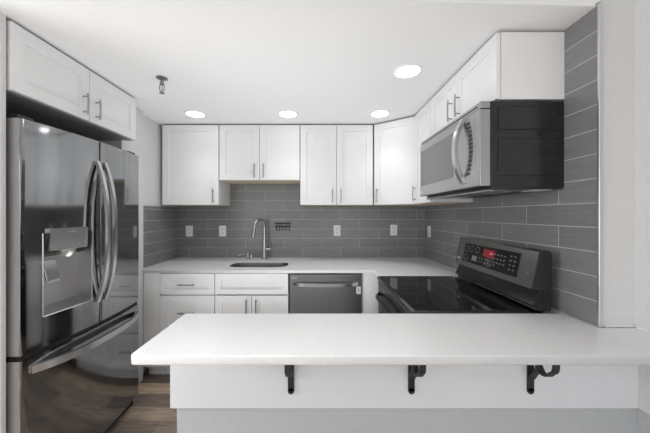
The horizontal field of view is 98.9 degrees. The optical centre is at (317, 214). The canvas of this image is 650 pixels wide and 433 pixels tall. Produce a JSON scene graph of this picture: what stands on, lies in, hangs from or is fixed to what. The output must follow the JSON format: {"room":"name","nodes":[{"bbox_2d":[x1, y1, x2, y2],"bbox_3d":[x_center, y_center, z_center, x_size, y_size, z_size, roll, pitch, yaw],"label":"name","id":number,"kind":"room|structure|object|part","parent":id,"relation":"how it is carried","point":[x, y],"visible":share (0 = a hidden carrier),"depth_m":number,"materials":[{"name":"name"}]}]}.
{"room":"kitchen","nodes":[
{"label":"kitchen","id":0,"kind":"room"},
{"bbox_2d":[0,13,176,432],"bbox_3d":[-2.777,0.064,2.015,2.846,2.620,2.030,0,0,0],"label":"wall","id":1,"kind":"structure","parent":0,"point":[147,146],"depth_m":2.23,"materials":[{"name":"paint"}]},
{"bbox_2d":[6,21,135,140],"bbox_3d":[-1.666,-0.698,1.634,0.717,0.305,0.838,0,0,0],"label":"upper cabinet","id":2,"kind":"object","parent":1,"relation":"attached to","point":[44,85],"visible":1,"depth_m":1.50,"materials":[{"name":"white paint"}]},
{"bbox_3d":[-1.352,-0.698,1.425,0.020,0.301,0.415,0,0,0],"label":"door","id":3,"kind":"part","parent":2,"relation":"part of","materials":[{"name":"white paint"}]},
{"bbox_3d":[-1.696,-0.547,1.634,0.657,0.004,0.834,0,0,0],"label":"panel","id":4,"kind":"part","parent":2,"relation":"part of","materials":[{"name":"grey laminate"}]},
{"bbox_3d":[-1.325,-0.632,1.589,0.034,0.120,0.010,0,0,0],"label":"handle","id":5,"kind":"part","parent":2,"relation":"part of","materials":[{"name":"silver metal"}]},
{"bbox_3d":[-1.325,-0.632,1.679,0.034,0.120,0.010,0,0,0],"label":"handle","id":6,"kind":"part","parent":2,"relation":"part of","materials":[{"name":"silver metal"}]},
{"bbox_3d":[-1.352,-0.698,1.843,0.020,0.301,0.415,0,0,0],"label":"door","id":7,"kind":"part","parent":2,"relation":"part of","materials":[{"name":"white paint"}]},
{"bbox_2d":[143,206,177,267],"bbox_3d":[-1.510,0.193,2.649,0.012,0.535,0.666,0,0,0],"label":"backsplash","id":8,"kind":"structure","parent":1,"relation":"attached to","point":[160,224],"depth_m":2.64,"materials":[{"name":"grey tile"}]},
{"bbox_2d":[162,125,229,205],"bbox_3d":[-1.212,-0.470,2.789,0.541,0.760,0.381,0,0,0],"label":"upper cabinet","id":9,"kind":"object","parent":1,"relation":"attached to","point":[190,153],"visible":1,"depth_m":2.64,"materials":[{"name":"white paint"}]},
{"bbox_3d":[-1.212,-0.092,2.819,0.537,0.004,0.320,0,0,0],"label":"panel","id":10,"kind":"part","parent":9,"relation":"part of","materials":[{"name":"white wood"}]},
{"bbox_2d":[105,369,176,432],"bbox_3d":[-1.250,1.414,-0.050,5.900,0.080,6.500,0,0,0],"label":"floor","id":11,"kind":"structure","parent":0,"point":[150,411],"depth_m":1.94,"materials":[{"name":"brown wood"}]},
{"bbox_2d":[6,114,138,432],"bbox_3d":[-1.607,0.463,1.630,0.810,1.822,0.810,0,0,0],"label":"refrigerator","id":12,"kind":"object","parent":11,"relation":"on","point":[72,200],"visible":1,"depth_m":1.44,"materials":[{"name":"grey metal"}]},
{"bbox_3d":[-1.329,0.101,1.425,0.106,1.053,0.400,0,0,0],"label":"door","id":13,"kind":"part","parent":12,"relation":"part of","materials":[{"name":"silver metal"}]},
{"bbox_2d":[44,230,89,256],"bbox_3d":[-1.316,0.149,1.441,0.059,0.119,0.250,0,0,0],"label":"water dispenser","id":14,"kind":"object","parent":12,"relation":"attached to","point":[57,243],"depth_m":1.40,"materials":[{"name":"silver plastic"}]},
{"bbox_3d":[-1.281,0.122,1.428,0.024,0.108,0.199,0,0,5],"label":"control plate","id":15,"kind":"part","parent":12,"relation":"part of","materials":[{"name":"silver metal"}]},
{"bbox_3d":[-1.329,0.975,1.630,0.106,0.648,0.810,0,0,0],"label":"freezer drawer","id":16,"kind":"part","parent":12,"relation":"part of","materials":[{"name":"silver metal"}]},
{"bbox_3d":[-1.260,0.706,1.630,0.101,0.033,0.740,0,0,0],"label":"handle","id":17,"kind":"part","parent":12,"relation":"part of","materials":[{"name":"silver metal"}]},
{"bbox_3d":[-1.241,0.099,1.602,0.078,0.816,0.022,0,0,0],"label":"handle","id":18,"kind":"part","parent":12,"relation":"part of","materials":[{"name":"silver metal"}]},
{"bbox_3d":[-1.241,0.099,1.658,0.078,0.816,0.022,0,0,0],"label":"handle","id":19,"kind":"part","parent":12,"relation":"part of","materials":[{"name":"silver metal"}]},
{"bbox_3d":[-1.329,0.101,1.835,0.106,1.053,0.400,0,0,0],"label":"door","id":20,"kind":"part","parent":12,"relation":"part of","materials":[{"name":"silver metal"}]},
{"bbox_2d":[144,273,164,373],"bbox_3d":[-1.387,0.930,2.362,0.136,0.888,0.090,0,0,0],"label":"filler panel","id":21,"kind":"object","parent":11,"relation":"on","point":[152,294],"visible":0.52,"depth_m":2.32,"materials":[{"name":"white paint"}]},
{"bbox_2d":[160,273,215,373],"bbox_3d":[-1.089,0.930,2.630,0.456,0.888,0.699,0,0,0],"label":"base cabinet","id":22,"kind":"object","parent":11,"relation":"on","point":[181,293],"visible":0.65,"depth_m":2.31,"materials":[{"name":"white paint"}]},
{"bbox_3d":[-1.089,0.822,2.325,0.452,0.291,0.020,0,0,0],"label":"drawer","id":23,"kind":"part","parent":22,"relation":"part of","materials":[{"name":"white paint"}]},
{"bbox_3d":[-1.089,0.580,2.325,0.452,0.172,0.020,0,0,0],"label":"drawer","id":24,"kind":"part","parent":22,"relation":"part of","materials":[{"name":"white paint"}]},
{"bbox_2d":[142,257,462,278],"bbox_3d":[-0.177,0.472,2.522,2.652,0.025,0.913,0,0,0],"label":"countertop","id":25,"kind":"structure","parent":22,"relation":"on","point":[380,266],"depth_m":2.51,"materials":[{"name":"white stone"}]},
{"bbox_2d":[230,262,287,266],"bbox_3d":[-0.537,0.570,2.562,0.523,0.209,0.263,0,0,0],"label":"sink","id":26,"kind":"object","parent":25,"relation":"in","point":[245,264],"visible":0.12,"depth_m":2.69,"materials":[{"name":"silver metal"}]},
{"bbox_2d":[251,218,272,259],"bbox_3d":[-0.582,0.248,2.804,0.238,0.424,0.098,0,0,-44],"label":"kitchen faucet","id":27,"kind":"object","parent":25,"relation":"on","point":[264,249],"visible":1,"depth_m":2.84,"materials":[{"name":"silver metal"}]},
{"bbox_3d":[-0.587,0.128,2.796,0.028,0.184,0.178,0,0,28],"label":"spout","id":28,"kind":"part","parent":27,"relation":"part of","materials":[{"name":"silver metal"}]},
{"bbox_2d":[215,273,289,313],"bbox_3d":[-0.553,0.930,2.630,0.612,0.888,0.699,0,0,0],"label":"base cabinet","id":29,"kind":"object","parent":11,"relation":"on","point":[236,293],"visible":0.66,"depth_m":2.31,"materials":[{"name":"white paint"}]},
{"bbox_3d":[-0.706,0.972,2.325,0.302,0.591,0.020,0,0,0],"label":"door","id":30,"kind":"part","parent":29,"relation":"part of","materials":[{"name":"white paint"}]},
{"bbox_3d":[-0.553,0.580,2.325,0.608,0.172,0.020,0,0,0],"label":"drawer","id":31,"kind":"part","parent":29,"relation":"part of","materials":[{"name":"white paint"}]},
{"bbox_3d":[-0.400,0.972,2.325,0.302,0.591,0.020,0,0,0],"label":"door","id":32,"kind":"part","parent":29,"relation":"part of","materials":[{"name":"white paint"}]},
{"bbox_2d":[289,273,361,313],"bbox_3d":[0.064,0.931,2.588,0.602,0.886,0.658,0,0,0],"label":"dishwasher","id":33,"kind":"object","parent":11,"relation":"on","point":[309,293],"visible":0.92,"depth_m":2.31,"materials":[{"name":"silver metal"}]},
{"bbox_3d":[0.064,0.576,2.284,0.535,0.030,0.050,0,0,0],"label":"handle","id":34,"kind":"part","parent":33,"relation":"part of","materials":[{"name":"silver metal"}]},
{"bbox_2d":[362,273,377,313],"bbox_3d":[0.439,0.930,2.346,0.133,0.888,0.042,0,0,0],"label":"filler panel","id":35,"kind":"object","parent":11,"relation":"on","point":[369,280],"visible":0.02,"depth_m":2.33,"materials":[{"name":"white paint"}]},
{"bbox_2d":[375,237,551,313],"bbox_3d":[0.746,0.761,1.681,0.701,1.186,0.752,0,0,0],"label":"electric range","id":36,"kind":"object","parent":11,"relation":"on","point":[499,278],"visible":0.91,"depth_m":1.51,"materials":[{"name":"black metal"}]},
{"bbox_3d":[0.424,0.574,1.681,0.057,0.025,0.672,0,0,0],"label":"handle","id":37,"kind":"part","parent":36,"relation":"part of","materials":[{"name":"metal"}]},
{"bbox_3d":[0.453,0.801,1.681,0.017,0.625,0.746,0,0,0],"label":"oven door","id":38,"kind":"part","parent":36,"relation":"part of","materials":[{"name":"black glass"}]},
{"bbox_2d":[377,276,529,313],"bbox_3d":[0.717,0.467,1.681,0.561,0.022,0.752,0,0,0],"label":"cooktop","id":39,"kind":"object","parent":36,"relation":"in","point":[414,294],"depth_m":1.53,"materials":[{"name":"black glass"}]},
{"bbox_3d":[1.031,0.262,1.694,0.028,0.125,0.537,0,0,0],"label":"control panel","id":40,"kind":"part","parent":36,"relation":"part of","materials":[{"name":"black glass"}]},
{"bbox_3d":[1.026,0.445,1.681,0.010,0.010,0.736,0,0,0],"label":"console trim","id":41,"kind":"part","parent":36,"relation":"part of","materials":[{"name":"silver metal"}]},
{"bbox_2d":[0,0,598,125],"bbox_3d":[-0.300,-1.074,2.110,4.000,0.424,2.180,0,0,0],"label":"ceiling","id":42,"kind":"structure","parent":0,"point":[232,62],"depth_m":1.41,"materials":[{"name":"paint"}]},
{"bbox_2d":[156,75,167,93],"bbox_3d":[-0.985,-0.812,1.755,0.068,0.100,0.068,0,0,0],"label":"sprinkler","id":43,"kind":"object","parent":42,"relation":"attached to","point":[162,79],"visible":1,"depth_m":1.75,"materials":[{"name":"silver metal"}]},
{"bbox_2d":[185,110,205,117],"bbox_3d":[-1.050,-0.859,2.380,0.168,0.006,0.168,0,0,0],"label":"recessed light","id":44,"kind":"object","parent":42,"relation":"in","point":[193,113],"visible":1,"depth_m":2.36,"materials":[{"name":"white plastic"}]},
{"bbox_2d":[278,110,297,117],"bbox_3d":[-0.255,-0.859,2.380,0.168,0.006,0.168,0,0,0],"label":"recessed light","id":45,"kind":"object","parent":42,"relation":"in","point":[285,113],"visible":1,"depth_m":2.36,"materials":[{"name":"white plastic"}]},
{"bbox_2d":[370,110,389,116],"bbox_3d":[0.528,-0.859,2.370,0.168,0.006,0.168,0,0,0],"label":"recessed light","id":46,"kind":"object","parent":42,"relation":"in","point":[377,113],"visible":1,"depth_m":2.36,"materials":[{"name":"white plastic"}]},
{"bbox_2d":[393,63,421,77],"bbox_3d":[0.538,-0.859,1.670,0.168,0.006,0.168,0,0,0],"label":"recessed light","id":47,"kind":"object","parent":42,"relation":"in","point":[410,70],"visible":1,"depth_m":1.66,"materials":[{"name":"white plastic"}]},
{"bbox_2d":[177,408,636,432],"bbox_3d":[0.366,0.933,1.206,1.893,0.882,0.128,0,0,0],"label":"wall","id":48,"kind":"structure","parent":0,"point":[189,420],"depth_m":1.14,"materials":[{"name":"grey paint"}]},
{"bbox_2d":[131,314,649,364],"bbox_3d":[0.341,0.475,1.099,1.917,0.031,0.390,0,0,0],"label":"countertop","id":49,"kind":"structure","parent":48,"relation":"on","point":[192,339],"depth_m":1.01,"materials":[{"name":"white stone"}]},
{"bbox_2d":[170,365,638,407],"bbox_3d":[0.350,0.638,1.135,1.900,0.295,0.015,0,0,0],"label":"apron panel","id":50,"kind":"object","parent":48,"relation":"attached to","point":[191,386],"visible":0.56,"depth_m":1.13,"materials":[{"name":"white paint"}]},
{"bbox_2d":[284,365,293,393],"bbox_3d":[-0.109,0.608,1.028,0.025,0.233,0.197,0,0,0],"label":"bracket","id":51,"kind":"object","parent":50,"relation":"attached to","point":[289,369],"visible":0.52,"depth_m":1.11,"materials":[{"name":"black metal"}]},
{"bbox_2d":[408,365,425,393],"bbox_3d":[0.377,0.608,1.028,0.025,0.233,0.197,0,0,0],"label":"bracket","id":52,"kind":"object","parent":50,"relation":"attached to","point":[414,371],"visible":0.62,"depth_m":1.10,"materials":[{"name":"black metal"}]},
{"bbox_2d":[527,365,559,393],"bbox_3d":[0.858,0.608,1.028,0.025,0.233,0.197,0,0,0],"label":"bracket","id":53,"kind":"object","parent":50,"relation":"attached to","point":[532,373],"visible":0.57,"depth_m":1.09,"materials":[{"name":"black metal"}]},
{"bbox_2d":[540,0,649,432],"bbox_3d":[1.429,0.064,-0.135,0.542,2.620,6.330,0,0,0],"label":"wall","id":54,"kind":"structure","parent":0,"point":[626,23],"depth_m":1.14,"materials":[{"name":"paint"}]},
{"bbox_2d":[370,116,445,205],"bbox_3d":[0.841,-0.470,2.690,0.617,0.760,0.578,0,0,0],"label":"upper cabinet","id":55,"kind":"object","parent":54,"relation":"attached to","point":[393,141],"visible":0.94,"depth_m":2.52,"materials":[{"name":"white paint"}]},
{"bbox_3d":[0.689,-0.470,2.524,0.382,0.756,0.020,0,0,38],"label":"door","id":56,"kind":"part","parent":55,"relation":"part of","materials":[{"name":"white paint"}]},
{"bbox_3d":[0.843,-0.092,2.695,0.613,0.004,0.569,0,0,0],"label":"panel","id":57,"kind":"part","parent":55,"relation":"part of","materials":[{"name":"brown wood"}]},
{"bbox_2d":[427,226,430,237],"bbox_3d":[1.146,0.177,2.870,0.008,0.116,0.074,0,0,0],"label":"wall outlet","id":58,"kind":"object","parent":54,"relation":"attached to","point":[428,227],"visible":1,"depth_m":2.85,"materials":[{"name":"white plastic"}]},
{"bbox_2d":[412,101,472,203],"bbox_3d":[0.973,-0.470,2.235,0.352,0.760,0.346,0,0,0],"label":"upper cabinet","id":59,"kind":"object","parent":54,"relation":"attached to","point":[422,118],"visible":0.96,"depth_m":2.27,"materials":[{"name":"white paint"}]},
{"bbox_3d":[0.842,-0.470,2.230,0.020,0.756,0.332,0,0,0],"label":"door","id":60,"kind":"part","parent":59,"relation":"part of","materials":[{"name":"white paint"}]},
{"bbox_3d":[1.003,-0.092,2.235,0.292,0.004,0.342,0,0,0],"label":"panel","id":61,"kind":"part","parent":59,"relation":"part of","materials":[{"name":"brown wood"}]},
{"bbox_2d":[420,101,563,199],"bbox_3d":[0.924,-0.320,1.676,0.450,0.422,0.766,0,0,0],"label":"microwave oven","id":62,"kind":"object","parent":54,"relation":"attached to","point":[494,148],"visible":1,"depth_m":1.30,"materials":[{"name":"silver metal"}]},
{"bbox_3d":[0.781,-0.314,1.678,0.052,0.361,0.760,0,0,0],"label":"door","id":63,"kind":"part","parent":62,"relation":"part of","materials":[{"name":"silver metal"}]},
{"bbox_3d":[0.730,-0.328,1.441,0.063,0.339,0.032,0,0,0],"label":"handle","id":64,"kind":"part","parent":62,"relation":"part of","materials":[{"name":"silver metal"}]},
{"bbox_2d":[430,32,563,135],"bbox_3d":[0.973,-0.694,1.678,0.352,0.312,0.764,0,0,0],"label":"upper cabinet","id":65,"kind":"object","parent":54,"relation":"attached to","point":[511,66],"visible":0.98,"depth_m":1.30,"materials":[{"name":"white paint"}]},
{"bbox_3d":[0.842,-0.694,1.869,0.020,0.308,0.378,0,0,0],"label":"door","id":66,"kind":"part","parent":65,"relation":"part of","materials":[{"name":"white paint"}]},
{"bbox_3d":[0.814,-0.640,1.723,0.034,0.130,0.010,0,0,0],"label":"handle","id":67,"kind":"part","parent":65,"relation":"part of","materials":[{"name":"silver metal"}]},
{"bbox_3d":[0.814,-0.640,1.633,0.034,0.130,0.010,0,0,0],"label":"handle","id":68,"kind":"part","parent":65,"relation":"part of","materials":[{"name":"silver metal"}]},
{"bbox_3d":[0.842,-0.694,1.487,0.020,0.308,0.378,0,0,0],"label":"door","id":69,"kind":"part","parent":65,"relation":"part of","materials":[{"name":"white paint"}]},
{"bbox_2d":[425,2,599,325],"bbox_3d":[1.156,-0.206,2.062,0.012,1.332,1.840,0,0,0],"label":"backsplash","id":70,"kind":"structure","parent":54,"relation":"attached to","point":[561,222],"depth_m":1.27,"materials":[{"name":"grey tile"}]},
{"bbox_2d":[597,3,602,326],"bbox_3d":[1.155,-0.201,1.137,0.017,1.322,0.010,0,0,0],"label":"trim","id":71,"kind":"structure","parent":54,"relation":"attached to","point":[600,5],"depth_m":1.13,"materials":[{"name":"silver metal"}]},
{"bbox_2d":[603,325,649,331],"bbox_3d":[1.235,0.458,0.821,0.130,0.005,0.642,0,0,0],"label":"trim","id":72,"kind":"structure","parent":54,"relation":"attached to","point":[603,325],"depth_m":1.13,"materials":[{"name":"white"}]},
{"bbox_2d":[638,408,649,432],"bbox_3d":[1.506,1.080,-1.079,0.387,0.588,4.442,0,0,0],"label":"wall","id":73,"kind":"structure","parent":0,"point":[643,418],"depth_m":1.12,"materials":[{"name":"grey paint"}]},
{"bbox_3d":[-0.300,0.256,3.094,4.000,2.236,0.212,0,0,0],"label":"wall","id":74,"kind":"structure","parent":0,"visible":0},
{"bbox_2d":[186,226,192,235],"bbox_3d":[-1.378,0.177,2.976,0.074,0.116,0.008,0,0,0],"label":"wall outlet","id":75,"kind":"object","parent":74,"relation":"attached to","point":[189,229],"visible":1,"depth_m":2.97,"materials":[{"name":"white plastic"}]},
{"bbox_2d":[219,226,225,235],"bbox_3d":[-1.022,0.177,2.976,0.074,0.116,0.008,0,0,0],"label":"wall outlet","id":76,"kind":"object","parent":74,"relation":"attached to","point":[222,229],"visible":1,"depth_m":2.97,"materials":[{"name":"white plastic"}]},
{"bbox_2d":[219,125,299,183],"bbox_3d":[-0.554,-0.588,2.789,0.763,0.524,0.381,0,0,0],"label":"upper cabinet","id":77,"kind":"object","parent":74,"relation":"attached to","point":[248,154],"visible":0.99,"depth_m":2.64,"materials":[{"name":"white paint"}]},
{"bbox_3d":[-0.745,-0.588,2.643,0.378,0.520,0.020,0,0,0],"label":"door","id":78,"kind":"part","parent":77,"relation":"part of","materials":[{"name":"white paint"}]},
{"bbox_3d":[-0.554,-0.328,2.819,0.759,0.004,0.320,0,0,0],"label":"panel","id":79,"kind":"part","parent":77,"relation":"part of","materials":[{"name":"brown wood"}]},
{"bbox_3d":[-0.363,-0.588,2.643,0.378,0.520,0.020,0,0,0],"label":"door","id":80,"kind":"part","parent":77,"relation":"part of","materials":[{"name":"white paint"}]},
{"bbox_2d":[275,223,290,230],"bbox_3d":[-0.376,0.130,2.959,0.170,0.087,0.041,0,0,0],"label":"hook rack","id":81,"kind":"object","parent":74,"relation":"attached to","point":[276,226],"visible":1,"depth_m":2.97,"materials":[{"name":"black metal"}]},
{"bbox_2d":[177,184,424,256],"bbox_3d":[-0.177,0.017,2.986,2.662,0.886,0.012,0,0,0],"label":"backsplash","id":82,"kind":"structure","parent":74,"relation":"attached to","point":[365,230],"depth_m":2.98,"materials":[{"name":"grey tile"}]},
{"bbox_2d":[300,125,372,205],"bbox_3d":[0.176,-0.470,2.789,0.690,0.760,0.381,0,0,0],"label":"upper cabinet","id":83,"kind":"object","parent":74,"relation":"attached to","point":[336,162],"visible":1,"depth_m":2.64,"materials":[{"name":"white paint"}]},
{"bbox_3d":[0.004,-0.470,2.643,0.341,0.756,0.020,0,0,0],"label":"door","id":84,"kind":"part","parent":83,"relation":"part of","materials":[{"name":"white paint"}]},
{"bbox_3d":[0.176,-0.092,2.819,0.686,0.004,0.320,0,0,0],"label":"panel","id":85,"kind":"part","parent":83,"relation":"part of","materials":[{"name":"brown wood"}]},
{"bbox_3d":[0.348,-0.470,2.643,0.341,0.756,0.020,0,0,0],"label":"door","id":86,"kind":"part","parent":83,"relation":"part of","materials":[{"name":"white paint"}]},
{"bbox_2d":[334,225,340,235],"bbox_3d":[0.204,0.172,2.976,0.074,0.116,0.008,0,0,0],"label":"wall outlet","id":87,"kind":"object","parent":74,"relation":"attached to","point":[337,228],"visible":1,"depth_m":2.97,"materials":[{"name":"white plastic"}]},
{"bbox_2d":[390,225,396,235],"bbox_3d":[0.811,0.167,2.976,0.074,0.116,0.008,0,0,0],"label":"wall outlet","id":88,"kind":"object","parent":74,"relation":"attached to","point":[393,228],"visible":1,"depth_m":2.97,"materials":[{"name":"white plastic"}]}
]}

